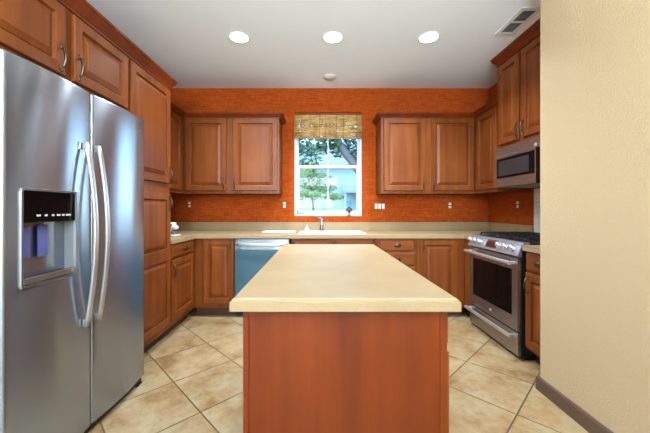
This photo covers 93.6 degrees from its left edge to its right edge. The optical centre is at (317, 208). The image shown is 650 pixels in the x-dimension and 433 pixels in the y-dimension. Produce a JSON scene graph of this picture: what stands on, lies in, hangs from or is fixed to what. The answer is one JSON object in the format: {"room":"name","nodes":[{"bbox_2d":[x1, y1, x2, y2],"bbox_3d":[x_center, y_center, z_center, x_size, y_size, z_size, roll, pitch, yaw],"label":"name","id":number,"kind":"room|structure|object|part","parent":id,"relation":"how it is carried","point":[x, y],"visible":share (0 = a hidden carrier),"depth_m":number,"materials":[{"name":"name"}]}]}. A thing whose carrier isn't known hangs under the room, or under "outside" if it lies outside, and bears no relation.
{"room":"kitchen","nodes":[
{"label":"kitchen","id":0,"kind":"room"},
{"bbox_2d":[0,0,127,109],"bbox_3d":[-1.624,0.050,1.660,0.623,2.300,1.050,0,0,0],"label":"upper cabinet","id":1,"kind":"object","parent":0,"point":[44,33],"visible":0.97,"depth_m":1.60,"materials":[{"name":"brown wood"}]},
{"bbox_3d":[-1.354,-0.888,1.395,0.020,0.367,0.461,0,0,0],"label":"door","id":2,"kind":"part","parent":1,"relation":"part of","materials":[{"name":"brown wood"}]},
{"bbox_3d":[-1.330,-0.790,1.598,0.036,0.153,0.019,0,0,0],"label":"handle","id":3,"kind":"part","parent":1,"relation":"part of","materials":[{"name":"silver metal"}]},
{"bbox_3d":[-1.330,-0.790,1.714,0.036,0.153,0.019,0,0,0],"label":"handle","id":4,"kind":"part","parent":1,"relation":"part of","materials":[{"name":"silver metal"}]},
{"bbox_3d":[-1.354,-0.888,1.925,0.020,0.367,0.479,0,0,0],"label":"door","id":5,"kind":"part","parent":1,"relation":"part of","materials":[{"name":"brown wood"}]},
{"bbox_2d":[57,0,176,90],"bbox_3d":[-1.421,-1.131,1.992,0.217,0.093,1.714,0,0,0],"label":"crown molding","id":6,"kind":"structure","parent":1,"relation":"attached to","point":[82,9],"depth_m":2.02,"materials":[{"name":"red wood"}]},
{"bbox_2d":[86,0,539,87],"bbox_3d":[0.135,-1.620,-0.120,4.470,0.120,8.460,0,0,0],"label":"ceiling","id":7,"kind":"structure","parent":0,"point":[380,47],"depth_m":2.82,"materials":[{"name":"white paint"}]},
{"bbox_2d":[228,31,248,42],"bbox_3d":[-0.720,-1.555,2.780,0.188,0.008,0.188,0,0,0],"label":"recessed light","id":8,"kind":"object","parent":7,"relation":"in","point":[238,37],"visible":1,"depth_m":2.77,"materials":[{"name":"white plastic"}]},
{"bbox_2d":[323,74,336,79],"bbox_3d":[0.140,-1.552,3.620,0.170,0.015,0.170,0,0,0],"label":"smoke detector","id":9,"kind":"object","parent":7,"relation":"attached to","point":[327,76],"visible":1,"depth_m":3.60,"materials":[{"name":"white plastic"}]},
{"bbox_2d":[323,31,342,42],"bbox_3d":[0.137,-1.555,2.780,0.188,0.008,0.188,0,0,0],"label":"recessed light","id":10,"kind":"object","parent":7,"relation":"in","point":[330,37],"visible":1,"depth_m":2.77,"materials":[{"name":"white plastic"}]},
{"bbox_2d":[418,31,439,42],"bbox_3d":[1.010,-1.555,2.780,0.188,0.008,0.188,0,0,0],"label":"recessed light","id":11,"kind":"object","parent":7,"relation":"in","point":[428,37],"visible":1,"depth_m":2.77,"materials":[{"name":"white plastic"}]},
{"bbox_2d":[495,7,539,34],"bbox_3d":[1.665,-1.556,2.545,0.170,0.007,0.370,0,0,0],"label":"ceiling vent","id":12,"kind":"object","parent":7,"relation":"in","point":[524,15],"visible":0.98,"depth_m":2.52,"materials":[{"name":"white plastic"}]},
{"bbox_2d":[171,88,488,300],"bbox_3d":[0.135,-0.180,4.035,4.470,2.760,0.150,0,0,0],"label":"wall","id":13,"kind":"structure","parent":0,"point":[368,102],"depth_m":3.96,"materials":[{"name":"orange paint"}]},
{"bbox_2d":[187,200,191,208],"bbox_3d":[-1.666,-0.050,3.956,0.072,0.114,0.007,0,0,0],"label":"outlet","id":14,"kind":"object","parent":13,"relation":"attached to","point":[189,202],"visible":1,"depth_m":3.96,"materials":[{"name":"white plastic"}]},
{"bbox_2d":[171,102,285,125],"bbox_3d":[-1.091,-1.099,3.547,1.585,0.053,0.669,0,0,-32],"label":"crown molding","id":15,"kind":"structure","parent":13,"relation":"attached to","point":[174,108],"depth_m":3.58,"materials":[{"name":"red wood"}]},
{"bbox_2d":[183,118,281,194],"bbox_3d":[-1.032,-0.638,3.761,1.137,0.923,0.378,0,0,0],"label":"upper cabinet","id":16,"kind":"object","parent":13,"relation":"attached to","point":[222,156],"visible":0.98,"depth_m":3.60,"materials":[{"name":"brown wood"}]},
{"bbox_3d":[-1.327,-0.640,3.614,0.485,0.855,0.020,0,0,0],"label":"door","id":17,"kind":"part","parent":16,"relation":"part of","materials":[{"name":"brown wood"}]},
{"bbox_3d":[-0.745,-0.640,3.614,0.530,0.855,0.020,0,0,0],"label":"door","id":18,"kind":"part","parent":16,"relation":"part of","materials":[{"name":"brown wood"}]},
{"bbox_2d":[282,201,286,208],"bbox_3d":[-0.434,-0.045,3.956,0.072,0.114,0.007,0,0,0],"label":"outlet","id":19,"kind":"object","parent":13,"relation":"attached to","point":[284,203],"visible":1,"depth_m":3.96,"materials":[{"name":"white plastic"}]},
{"bbox_2d":[294,113,361,215],"bbox_3d":[0.132,-0.573,4.032,0.881,1.343,0.105,0,0,0],"label":"window","id":20,"kind":"structure","parent":13,"relation":"in","point":[297,167],"depth_m":4.00,"materials":[{"name":"white plastic"}]},
{"bbox_2d":[294,113,361,138],"bbox_3d":[0.132,-1.071,3.965,0.879,0.335,0.055,0,0,0],"label":"bamboo shade","id":21,"kind":"object","parent":20,"relation":"attached to","point":[339,123],"visible":1,"depth_m":3.96,"materials":[{"name":"brown wood"}]},
{"bbox_3d":[0.132,-1.139,3.967,0.879,0.154,0.022,0,0,0],"label":"reed panel","id":22,"kind":"part","parent":21,"relation":"part of","materials":[{"name":"brown wood"}]},
{"bbox_3d":[0.132,-0.870,4.060,0.821,0.689,0.030,0,0,0],"label":"sash","id":23,"kind":"part","parent":20,"relation":"part of","materials":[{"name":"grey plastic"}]},
{"bbox_3d":[0.132,-0.248,4.022,0.821,0.634,0.035,0,0,0],"label":"sash","id":24,"kind":"part","parent":20,"relation":"part of","materials":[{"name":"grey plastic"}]},
{"bbox_2d":[345,207,352,215],"bbox_3d":[0.405,0.036,3.980,0.104,0.127,0.028,0,0,0],"label":"ornament","id":25,"kind":"object","parent":20,"relation":"attached to","point":[348,209],"visible":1,"depth_m":3.98,"materials":[{"name":"black"}]},
{"bbox_2d":[172,222,533,231],"bbox_3d":[0.135,0.233,3.380,4.164,0.110,1.155,0,0,0],"label":"backsplash","id":26,"kind":"structure","parent":13,"relation":"attached to","point":[183,226],"depth_m":3.94,"materials":[{"name":"beige stone"}]},
{"bbox_2d":[372,202,386,210],"bbox_3d":[0.800,-0.028,3.955,0.186,0.114,0.009,0,0,0],"label":"light switch","id":27,"kind":"object","parent":13,"relation":"attached to","point":[376,206],"visible":1,"depth_m":3.96,"materials":[{"name":"white plastic"}]},
{"bbox_2d":[376,118,473,194],"bbox_3d":[1.305,-0.638,3.761,1.110,0.923,0.378,0,0,0],"label":"upper cabinet","id":28,"kind":"object","parent":13,"relation":"attached to","point":[415,156],"visible":0.99,"depth_m":3.60,"materials":[{"name":"brown wood"}]},
{"bbox_3d":[1.028,-0.640,3.614,0.495,0.855,0.020,0,0,0],"label":"door","id":29,"kind":"part","parent":28,"relation":"part of","materials":[{"name":"brown wood"}]},
{"bbox_2d":[372,100,497,125],"bbox_3d":[1.282,-1.099,3.561,1.345,0.053,0.454,0,0,16],"label":"crown molding","id":30,"kind":"structure","parent":28,"relation":"attached to","point":[493,103],"depth_m":3.58,"materials":[{"name":"red wood"}]},
{"bbox_3d":[1.593,-0.640,3.614,0.505,0.855,0.020,0,0,0],"label":"door","id":31,"kind":"part","parent":28,"relation":"part of","materials":[{"name":"brown wood"}]},
{"bbox_2d":[447,201,452,209],"bbox_3d":[1.712,-0.038,3.956,0.072,0.114,0.007,0,0,0],"label":"outlet","id":32,"kind":"object","parent":13,"relation":"attached to","point":[449,203],"visible":1,"depth_m":3.96,"materials":[{"name":"white plastic"}]},
{"bbox_2d":[88,301,588,432],"bbox_3d":[0.135,1.260,-0.120,4.470,0.120,8.460,0,0,0],"label":"floor","id":33,"kind":"structure","parent":0,"point":[192,378],"depth_m":2.03,"materials":[{"name":"tile"}]},
{"bbox_2d":[0,48,143,432],"bbox_3d":[-1.517,0.292,1.640,0.786,1.815,0.954,0,0,0],"label":"refrigerator","id":34,"kind":"object","parent":33,"relation":"on","point":[72,158],"visible":1,"depth_m":1.44,"materials":[{"name":"grey metal"}]},
{"bbox_3d":[-1.220,0.269,1.391,0.062,1.762,0.455,0,0,0],"label":"freezer door","id":35,"kind":"part","parent":34,"relation":"part of","materials":[{"name":"silver metal"}]},
{"bbox_3d":[-1.205,-0.007,1.365,0.024,0.134,0.268,0,0,0],"label":"control panel","id":36,"kind":"part","parent":34,"relation":"part of","materials":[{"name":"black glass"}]},
{"bbox_3d":[-1.196,0.122,1.365,0.014,0.408,0.284,0,0,0],"label":"dispenser trim","id":37,"kind":"part","parent":34,"relation":"part of","materials":[{"name":"grey metal"}]},
{"bbox_3d":[-1.159,0.132,1.555,0.069,0.939,0.027,0,0,0],"label":"handle","id":38,"kind":"part","parent":34,"relation":"part of","materials":[{"name":"grey metal"}]},
{"bbox_3d":[-1.159,0.132,1.641,0.069,0.939,0.027,0,0,0],"label":"handle","id":39,"kind":"part","parent":34,"relation":"part of","materials":[{"name":"grey metal"}]},
{"bbox_3d":[-1.220,0.269,1.871,0.062,1.762,0.491,0,0,0],"label":"door","id":40,"kind":"part","parent":34,"relation":"part of","materials":[{"name":"silver metal"}]},
{"bbox_2d":[127,58,172,352],"bbox_3d":[-1.624,0.050,2.492,0.623,2.300,0.610,0,0,0],"label":"pantry cabinet","id":41,"kind":"object","parent":33,"relation":"on","point":[149,100],"visible":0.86,"depth_m":2.52,"materials":[{"name":"brown wood"}]},
{"bbox_3d":[-1.354,-0.648,2.491,0.020,0.847,0.585,0,0,0],"label":"door","id":42,"kind":"part","parent":41,"relation":"part of","materials":[{"name":"brown wood"}]},
{"bbox_3d":[-1.354,0.455,2.491,0.020,1.180,0.585,0,0,0],"label":"door","id":43,"kind":"part","parent":41,"relation":"part of","materials":[{"name":"brown wood"}]},
{"bbox_3d":[-1.330,-0.045,2.760,0.036,0.153,0.019,0,0,0],"label":"handle","id":44,"kind":"part","parent":41,"relation":"part of","materials":[{"name":"silver metal"}]},
{"bbox_3d":[-1.330,-0.300,2.760,0.036,0.153,0.019,0,0,0],"label":"handle","id":45,"kind":"part","parent":41,"relation":"part of","materials":[{"name":"silver metal"}]},
{"bbox_2d":[161,239,193,338],"bbox_3d":[-1.623,0.765,3.076,0.625,0.870,0.555,0,0,0],"label":"base cabinet","id":46,"kind":"object","parent":33,"relation":"on","point":[182,253],"visible":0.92,"depth_m":3.03,"materials":[{"name":"brown wood"}]},
{"bbox_3d":[-1.375,0.713,3.076,0.019,0.765,0.555,0,0,0],"label":"frame","id":47,"kind":"part","parent":46,"relation":"part of","materials":[{"name":"brown wood"}]},
{"bbox_3d":[-1.354,0.402,3.061,0.020,0.127,0.500,0,0,0],"label":"drawer","id":48,"kind":"part","parent":46,"relation":"part of","materials":[{"name":"brown wood"}]},
{"bbox_3d":[-1.354,0.765,3.061,0.020,0.560,0.500,0,0,0],"label":"door","id":49,"kind":"part","parent":46,"relation":"part of","materials":[{"name":"brown wood"}]},
{"bbox_2d":[194,238,236,314],"bbox_3d":[-1.142,0.764,3.626,0.440,0.872,0.638,0,0,0],"label":"base cabinet","id":50,"kind":"object","parent":33,"relation":"on","point":[214,258],"visible":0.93,"depth_m":3.34,"materials":[{"name":"brown wood"}]},
{"bbox_3d":[-1.093,0.692,3.349,0.332,0.707,0.020,0,0,0],"label":"door","id":51,"kind":"part","parent":50,"relation":"part of","materials":[{"name":"brown wood"}]},
{"bbox_2d":[235,238,290,315],"bbox_3d":[-0.614,0.767,3.609,0.600,0.866,0.643,0,0,0],"label":"dishwasher","id":52,"kind":"object","parent":33,"relation":"on","point":[251,254],"visible":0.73,"depth_m":3.34,"materials":[{"name":"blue metal"}]},
{"bbox_3d":[-0.614,0.772,3.353,0.594,0.631,0.031,0,0,0],"label":"door panel","id":53,"kind":"part","parent":52,"relation":"part of","materials":[{"name":"blue"}]},
{"bbox_3d":[-0.614,0.393,3.312,0.555,0.028,0.051,0,0,0],"label":"handle","id":54,"kind":"part","parent":52,"relation":"part of","materials":[{"name":"grey metal"}]},
{"bbox_3d":[-0.614,0.397,3.353,0.594,0.117,0.031,0,0,0],"label":"panel","id":55,"kind":"part","parent":52,"relation":"part of","materials":[{"name":"silver metal"}]},
{"bbox_2d":[291,238,373,243],"bbox_3d":[0.164,0.765,3.642,0.912,0.870,0.606,0,0,0],"label":"base cabinet","id":56,"kind":"object","parent":33,"relation":"on","point":[293,240],"visible":0.16,"depth_m":3.34,"materials":[{"name":"brown wood"}]},
{"bbox_3d":[-0.060,0.402,3.349,0.413,0.127,0.020,0,0,0],"label":"false drawer","id":57,"kind":"part","parent":56,"relation":"part of","materials":[{"name":"brown wood"}]},
{"bbox_2d":[171,222,533,243],"bbox_3d":[0.133,0.253,3.381,4.171,0.150,1.163,0,0,0],"label":"countertop","id":58,"kind":"structure","parent":56,"relation":"on","point":[188,230],"depth_m":3.94,"materials":[{"name":"beige stone"}]},
{"bbox_2d":[171,222,180,235],"bbox_3d":[-1.558,0.217,3.203,0.185,0.142,0.134,0,0,0],"label":"machine","id":59,"kind":"object","parent":58,"relation":"on","point":[174,226],"visible":0.46,"depth_m":3.19,"materials":[{"name":"white plastic"}]},
{"bbox_2d":[262,230,295,232],"bbox_3d":[-0.464,0.281,3.690,0.392,0.014,0.220,0,0,0],"label":"cutting board","id":60,"kind":"object","parent":58,"relation":"on","point":[265,231],"visible":1,"depth_m":3.62,"materials":[{"name":"white plastic"}]},
{"bbox_2d":[317,217,323,230],"bbox_3d":[0.028,0.192,3.719,0.090,0.171,0.199,0,0,0],"label":"faucet","id":61,"kind":"object","parent":58,"relation":"on","point":[321,219],"visible":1,"depth_m":3.77,"materials":[{"name":"silver metal"}]},
{"bbox_2d":[298,231,365,233],"bbox_3d":[0.160,0.373,3.635,0.774,0.190,0.405,0,0,0],"label":"sink","id":62,"kind":"object","parent":58,"relation":"in","point":[300,232],"visible":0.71,"depth_m":3.76,"materials":[{"name":"white ceramic"}]},
{"bbox_3d":[0.404,0.402,3.349,0.412,0.127,0.020,0,0,0],"label":"false drawer","id":63,"kind":"part","parent":56,"relation":"part of","materials":[{"name":"brown wood"}]},
{"bbox_2d":[243,312,448,432],"bbox_3d":[0.113,0.764,1.716,0.718,0.871,1.431,0,0,0],"label":"base cabinet","id":64,"kind":"object","parent":33,"relation":"on","point":[304,372],"visible":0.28,"depth_m":1.00,"materials":[{"name":"brown wood"}]},
{"bbox_2d":[229,244,460,311],"bbox_3d":[0.087,0.308,1.716,0.736,0.040,1.497,0,0,0],"label":"countertop","id":65,"kind":"structure","parent":64,"relation":"on","point":[299,277],"depth_m":1.15,"materials":[{"name":"beige stone"}]},
{"bbox_3d":[0.428,0.761,1.234,0.020,0.567,0.435,0,0,0],"label":"door","id":66,"kind":"part","parent":64,"relation":"part of","materials":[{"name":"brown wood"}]},
{"bbox_2d":[374,238,415,271],"bbox_3d":[0.854,0.765,3.625,0.458,0.870,0.640,0,0,0],"label":"base cabinet","id":67,"kind":"object","parent":33,"relation":"on","point":[403,250],"visible":0.33,"depth_m":3.34,"materials":[{"name":"brown wood"}]},
{"bbox_3d":[0.868,0.403,3.349,0.395,0.130,0.020,0,0,0],"label":"drawer","id":68,"kind":"part","parent":67,"relation":"part of","materials":[{"name":"brown wood"}]},
{"bbox_3d":[0.868,0.557,3.349,0.395,0.140,0.020,0,0,0],"label":"drawer","id":69,"kind":"part","parent":67,"relation":"part of","materials":[{"name":"brown wood"}]},
{"bbox_2d":[416,238,469,316],"bbox_3d":[1.387,0.765,3.558,0.600,0.870,0.775,0,0,0],"label":"base cabinet","id":70,"kind":"object","parent":33,"relation":"on","point":[440,261],"visible":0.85,"depth_m":3.34,"materials":[{"name":"brown wood"}]},
{"bbox_3d":[1.328,0.694,3.349,0.410,0.703,0.020,0,0,0],"label":"door","id":71,"kind":"part","parent":70,"relation":"part of","materials":[{"name":"brown wood"}]},
{"bbox_2d":[464,232,539,359],"bbox_3d":[1.853,0.720,2.793,0.696,0.960,0.794,0,0,0],"label":"range","id":72,"kind":"object","parent":33,"relation":"on","point":[498,270],"visible":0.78,"depth_m":2.64,"materials":[{"name":"silver metal"}]},
{"bbox_3d":[1.538,0.432,2.781,0.066,0.028,0.738,0,0,0],"label":"handle","id":73,"kind":"part","parent":72,"relation":"part of","materials":[{"name":"grey metal"}]},
{"bbox_3d":[1.542,1.012,2.781,0.061,0.028,0.738,0,0,0],"label":"handle","id":74,"kind":"part","parent":72,"relation":"part of","materials":[{"name":"grey metal"}]},
{"bbox_3d":[1.586,0.682,2.781,0.030,0.580,0.754,0,0,0],"label":"oven door","id":75,"kind":"part","parent":72,"relation":"part of","materials":[{"name":"silver metal"}]},
{"bbox_3d":[1.587,1.074,2.781,0.028,0.184,0.754,0,0,0],"label":"drawer","id":76,"kind":"part","parent":72,"relation":"part of","materials":[{"name":"silver metal"}]},
{"bbox_3d":[1.576,0.318,2.665,0.057,0.057,0.052,0,0,0],"label":"knob","id":77,"kind":"part","parent":72,"relation":"part of","materials":[{"name":"grey metal"}]},
{"bbox_3d":[1.615,0.327,2.793,0.096,0.115,0.794,0,0,0],"label":"control panel","id":78,"kind":"part","parent":72,"relation":"part of","materials":[{"name":"silver metal"}]},
{"bbox_3d":[1.576,0.318,2.575,0.057,0.057,0.052,0,0,0],"label":"knob","id":79,"kind":"part","parent":72,"relation":"part of","materials":[{"name":"grey metal"}]},
{"bbox_2d":[479,234,539,244],"bbox_3d":[1.933,0.280,2.793,0.537,0.016,0.794,0,0,0],"label":"cooktop","id":80,"kind":"object","parent":72,"relation":"in","point":[529,242],"depth_m":2.67,"materials":[{"name":"black metal"}]},
{"bbox_3d":[1.576,0.318,2.485,0.057,0.057,0.052,0,0,0],"label":"knob","id":81,"kind":"part","parent":72,"relation":"part of","materials":[{"name":"grey metal"}]},
{"bbox_2d":[523,251,539,363],"bbox_3d":[1.888,0.765,2.204,0.625,0.870,0.355,0,0,0],"label":"base cabinet","id":82,"kind":"object","parent":33,"relation":"on","point":[531,283],"visible":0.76,"depth_m":2.30,"materials":[{"name":"brown wood"}]},
{"bbox_3d":[1.595,0.580,2.340,0.036,0.153,0.019,0,0,0],"label":"handle","id":83,"kind":"part","parent":82,"relation":"part of","materials":[{"name":"silver metal"}]},
{"bbox_2d":[522,245,539,253],"bbox_3d":[1.901,0.308,2.209,0.617,0.040,0.367,0,0,0],"label":"countertop","id":84,"kind":"structure","parent":82,"relation":"on","point":[530,248],"depth_m":2.31,"materials":[{"name":"beige stone"}]},
{"bbox_3d":[1.619,0.782,2.204,0.020,0.575,0.331,0,0,0],"label":"door","id":85,"kind":"part","parent":82,"relation":"part of","materials":[{"name":"brown wood"}]},
{"bbox_3d":[1.619,0.408,2.204,0.020,0.140,0.331,0,0,0],"label":"drawer","id":86,"kind":"part","parent":82,"relation":"part of","materials":[{"name":"brown wood"}]},
{"bbox_3d":[1.592,0.408,2.204,0.034,0.044,0.074,0,0,0],"label":"knob","id":87,"kind":"part","parent":82,"relation":"part of","materials":[{"name":"silver metal"}]},
{"bbox_2d":[489,82,539,225],"bbox_3d":[2.295,-0.180,2.930,0.150,2.760,2.060,0,0,0],"label":"wall","id":88,"kind":"structure","parent":0,"point":[502,207],"depth_m":3.52,"materials":[{"name":"orange paint"}]},
{"bbox_2d":[464,105,530,194],"bbox_3d":[2.028,-0.638,3.558,0.361,0.923,0.785,0,0,0],"label":"upper cabinet","id":89,"kind":"object","parent":88,"relation":"attached to","point":[486,124],"visible":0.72,"depth_m":3.37,"materials":[{"name":"brown wood"}]},
{"bbox_3d":[1.877,-0.638,3.558,0.019,0.923,0.785,0,0,0],"label":"frame","id":90,"kind":"part","parent":89,"relation":"part of","materials":[{"name":"brown wood"}]},
{"bbox_3d":[1.857,-0.637,3.373,0.020,0.849,0.405,0,0,0],"label":"door","id":91,"kind":"part","parent":89,"relation":"part of","materials":[{"name":"brown wood"}]},
{"bbox_2d":[516,199,519,209],"bbox_3d":[2.216,-0.042,3.385,0.007,0.114,0.072,0,0,0],"label":"outlet","id":92,"kind":"object","parent":88,"relation":"attached to","point":[517,200],"visible":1,"depth_m":3.37,"materials":[{"name":"white plastic"}]},
{"bbox_2d":[498,35,539,148],"bbox_3d":[2.012,-1.056,2.779,0.393,0.888,0.762,0,0,0],"label":"upper cabinet","id":93,"kind":"object","parent":88,"relation":"attached to","point":[519,76],"visible":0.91,"depth_m":2.81,"materials":[{"name":"brown wood"}]},
{"bbox_3d":[1.857,-1.044,2.978,0.020,0.803,0.325,0,0,0],"label":"door","id":94,"kind":"part","parent":93,"relation":"part of","materials":[{"name":"brown wood"}]},
{"bbox_2d":[490,18,539,67],"bbox_3d":[2.013,-1.510,2.805,0.394,0.095,0.814,0,0,0],"label":"crown molding","id":95,"kind":"structure","parent":93,"relation":"attached to","point":[533,31],"depth_m":2.80,"materials":[{"name":"red wood"}]},
{"bbox_3d":[1.833,-0.730,2.841,0.036,0.153,0.019,0,0,0],"label":"handle","id":96,"kind":"part","parent":93,"relation":"part of","materials":[{"name":"silver metal"}]},
{"bbox_2d":[495,135,539,187],"bbox_3d":[2.019,-0.406,2.779,0.376,0.399,0.756,0,0,0],"label":"microwave","id":97,"kind":"object","parent":93,"relation":"attached to","point":[517,165],"visible":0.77,"depth_m":2.79,"materials":[{"name":"grey metal"}]},
{"bbox_3d":[1.849,-0.363,2.863,0.025,0.298,0.586,0,0,0],"label":"door","id":98,"kind":"part","parent":97,"relation":"part of","materials":[{"name":"silver metal"}]},
{"bbox_3d":[1.847,-0.399,2.861,0.018,0.197,0.552,0,0,0],"label":"door glass","id":99,"kind":"part","parent":97,"relation":"part of","materials":[{"name":"black glass"}]},
{"bbox_3d":[1.849,-0.363,2.485,0.025,0.298,0.166,0,0,0],"label":"control panel","id":100,"kind":"part","parent":97,"relation":"part of","materials":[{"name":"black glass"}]},
{"bbox_3d":[1.833,-0.730,2.749,0.036,0.153,0.019,0,0,0],"label":"handle","id":101,"kind":"part","parent":93,"relation":"part of","materials":[{"name":"silver metal"}]},
{"bbox_3d":[1.857,-1.044,2.596,0.020,0.803,0.357,0,0,0],"label":"door","id":102,"kind":"part","parent":93,"relation":"part of","materials":[{"name":"brown wood"}]},
{"bbox_2d":[534,188,539,232],"bbox_3d":[2.216,0.043,2.578,0.008,0.485,1.095,0,0,0],"label":"trim","id":103,"kind":"structure","parent":88,"relation":"attached to","point":[536,191],"depth_m":3.07,"materials":[{"name":"white tile"}]},
{"bbox_2d":[540,0,649,432],"bbox_3d":[1.842,-0.180,-1.090,0.756,2.760,6.220,0,0,0],"label":"wall","id":104,"kind":"structure","parent":0,"point":[595,54],"depth_m":1.60,"materials":[{"name":"beige paint"}]},
{"bbox_2d":[535,376,613,432],"bbox_3d":[1.507,1.155,-1.083,0.114,0.090,6.234,0,0,0],"label":"baseboard","id":105,"kind":"structure","parent":104,"relation":"attached to","point":[584,419],"depth_m":1.75,"materials":[{"name":"brown wood"}]},
{"label":"outside","id":106,"kind":"structure","parent":0,"visible":0},
{"bbox_3d":[5.000,1.601,32.080,70.000,0.198,55.840,0,0,0],"label":"lawn","id":107,"kind":"structure","parent":106,"visible":0},
{"bbox_2d":[300,160,344,210],"bbox_3d":[-0.121,-0.192,12.014,2.417,3.387,1.401,0,0,0],"label":"young tree","id":108,"kind":"object","parent":107,"relation":"on","point":[312,179],"visible":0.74,"depth_m":11.84,"materials":[{"name":"green plant"}]},
{"bbox_2d":[299,144,355,210],"bbox_3d":[-1.300,-1.675,22.200,16.200,6.350,7.600,0,0,0],"label":"neighbor house","id":109,"kind":"structure","parent":107,"relation":"on","point":[344,179],"depth_m":20.00,"materials":[{"name":"blue paint"}]},
{"bbox_2d":[322,203,326,210],"bbox_3d":[0.435,0.075,19.973,0.370,0.850,0.045,0,0,0],"label":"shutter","id":110,"kind":"object","parent":109,"relation":"hanging from","point":[324,205],"depth_m":19.95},
{"bbox_3d":[1.650,0.275,18.560,0.120,2.450,0.120,0,0,0],"label":"porch post","id":111,"kind":"part","parent":109,"relation":"part of","materials":[{"name":"white paint"}]},
{"bbox_2d":[346,201,350,208],"bbox_3d":[1.950,0.050,19.973,0.400,1.100,0.045,0,0,0],"label":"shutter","id":112,"kind":"object","parent":109,"relation":"hanging from","point":[348,203],"depth_m":19.95,"materials":[{"name":"blue"}]},
{"bbox_2d":[299,124,356,172],"bbox_3d":[0.729,-0.908,9.133,4.281,4.815,1.575,0,0,0],"label":"shade tree","id":113,"kind":"object","parent":107,"relation":"on","point":[338,146],"visible":0.24,"depth_m":8.94,"materials":[{"name":"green plant"}]},
{"bbox_3d":[-2.025,-0.180,2.545,0.150,2.760,2.830,0,0,0],"label":"wall","id":114,"kind":"structure","parent":0,"visible":0},
{"bbox_2d":[169,110,182,193],"bbox_3d":[-1.762,-0.638,3.212,0.356,0.923,0.825,0,0,0],"label":"upper cabinet","id":115,"kind":"object","parent":114,"relation":"attached to","point":[176,185],"visible":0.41,"depth_m":3.44,"materials":[{"name":"brown wood"}]}
]}

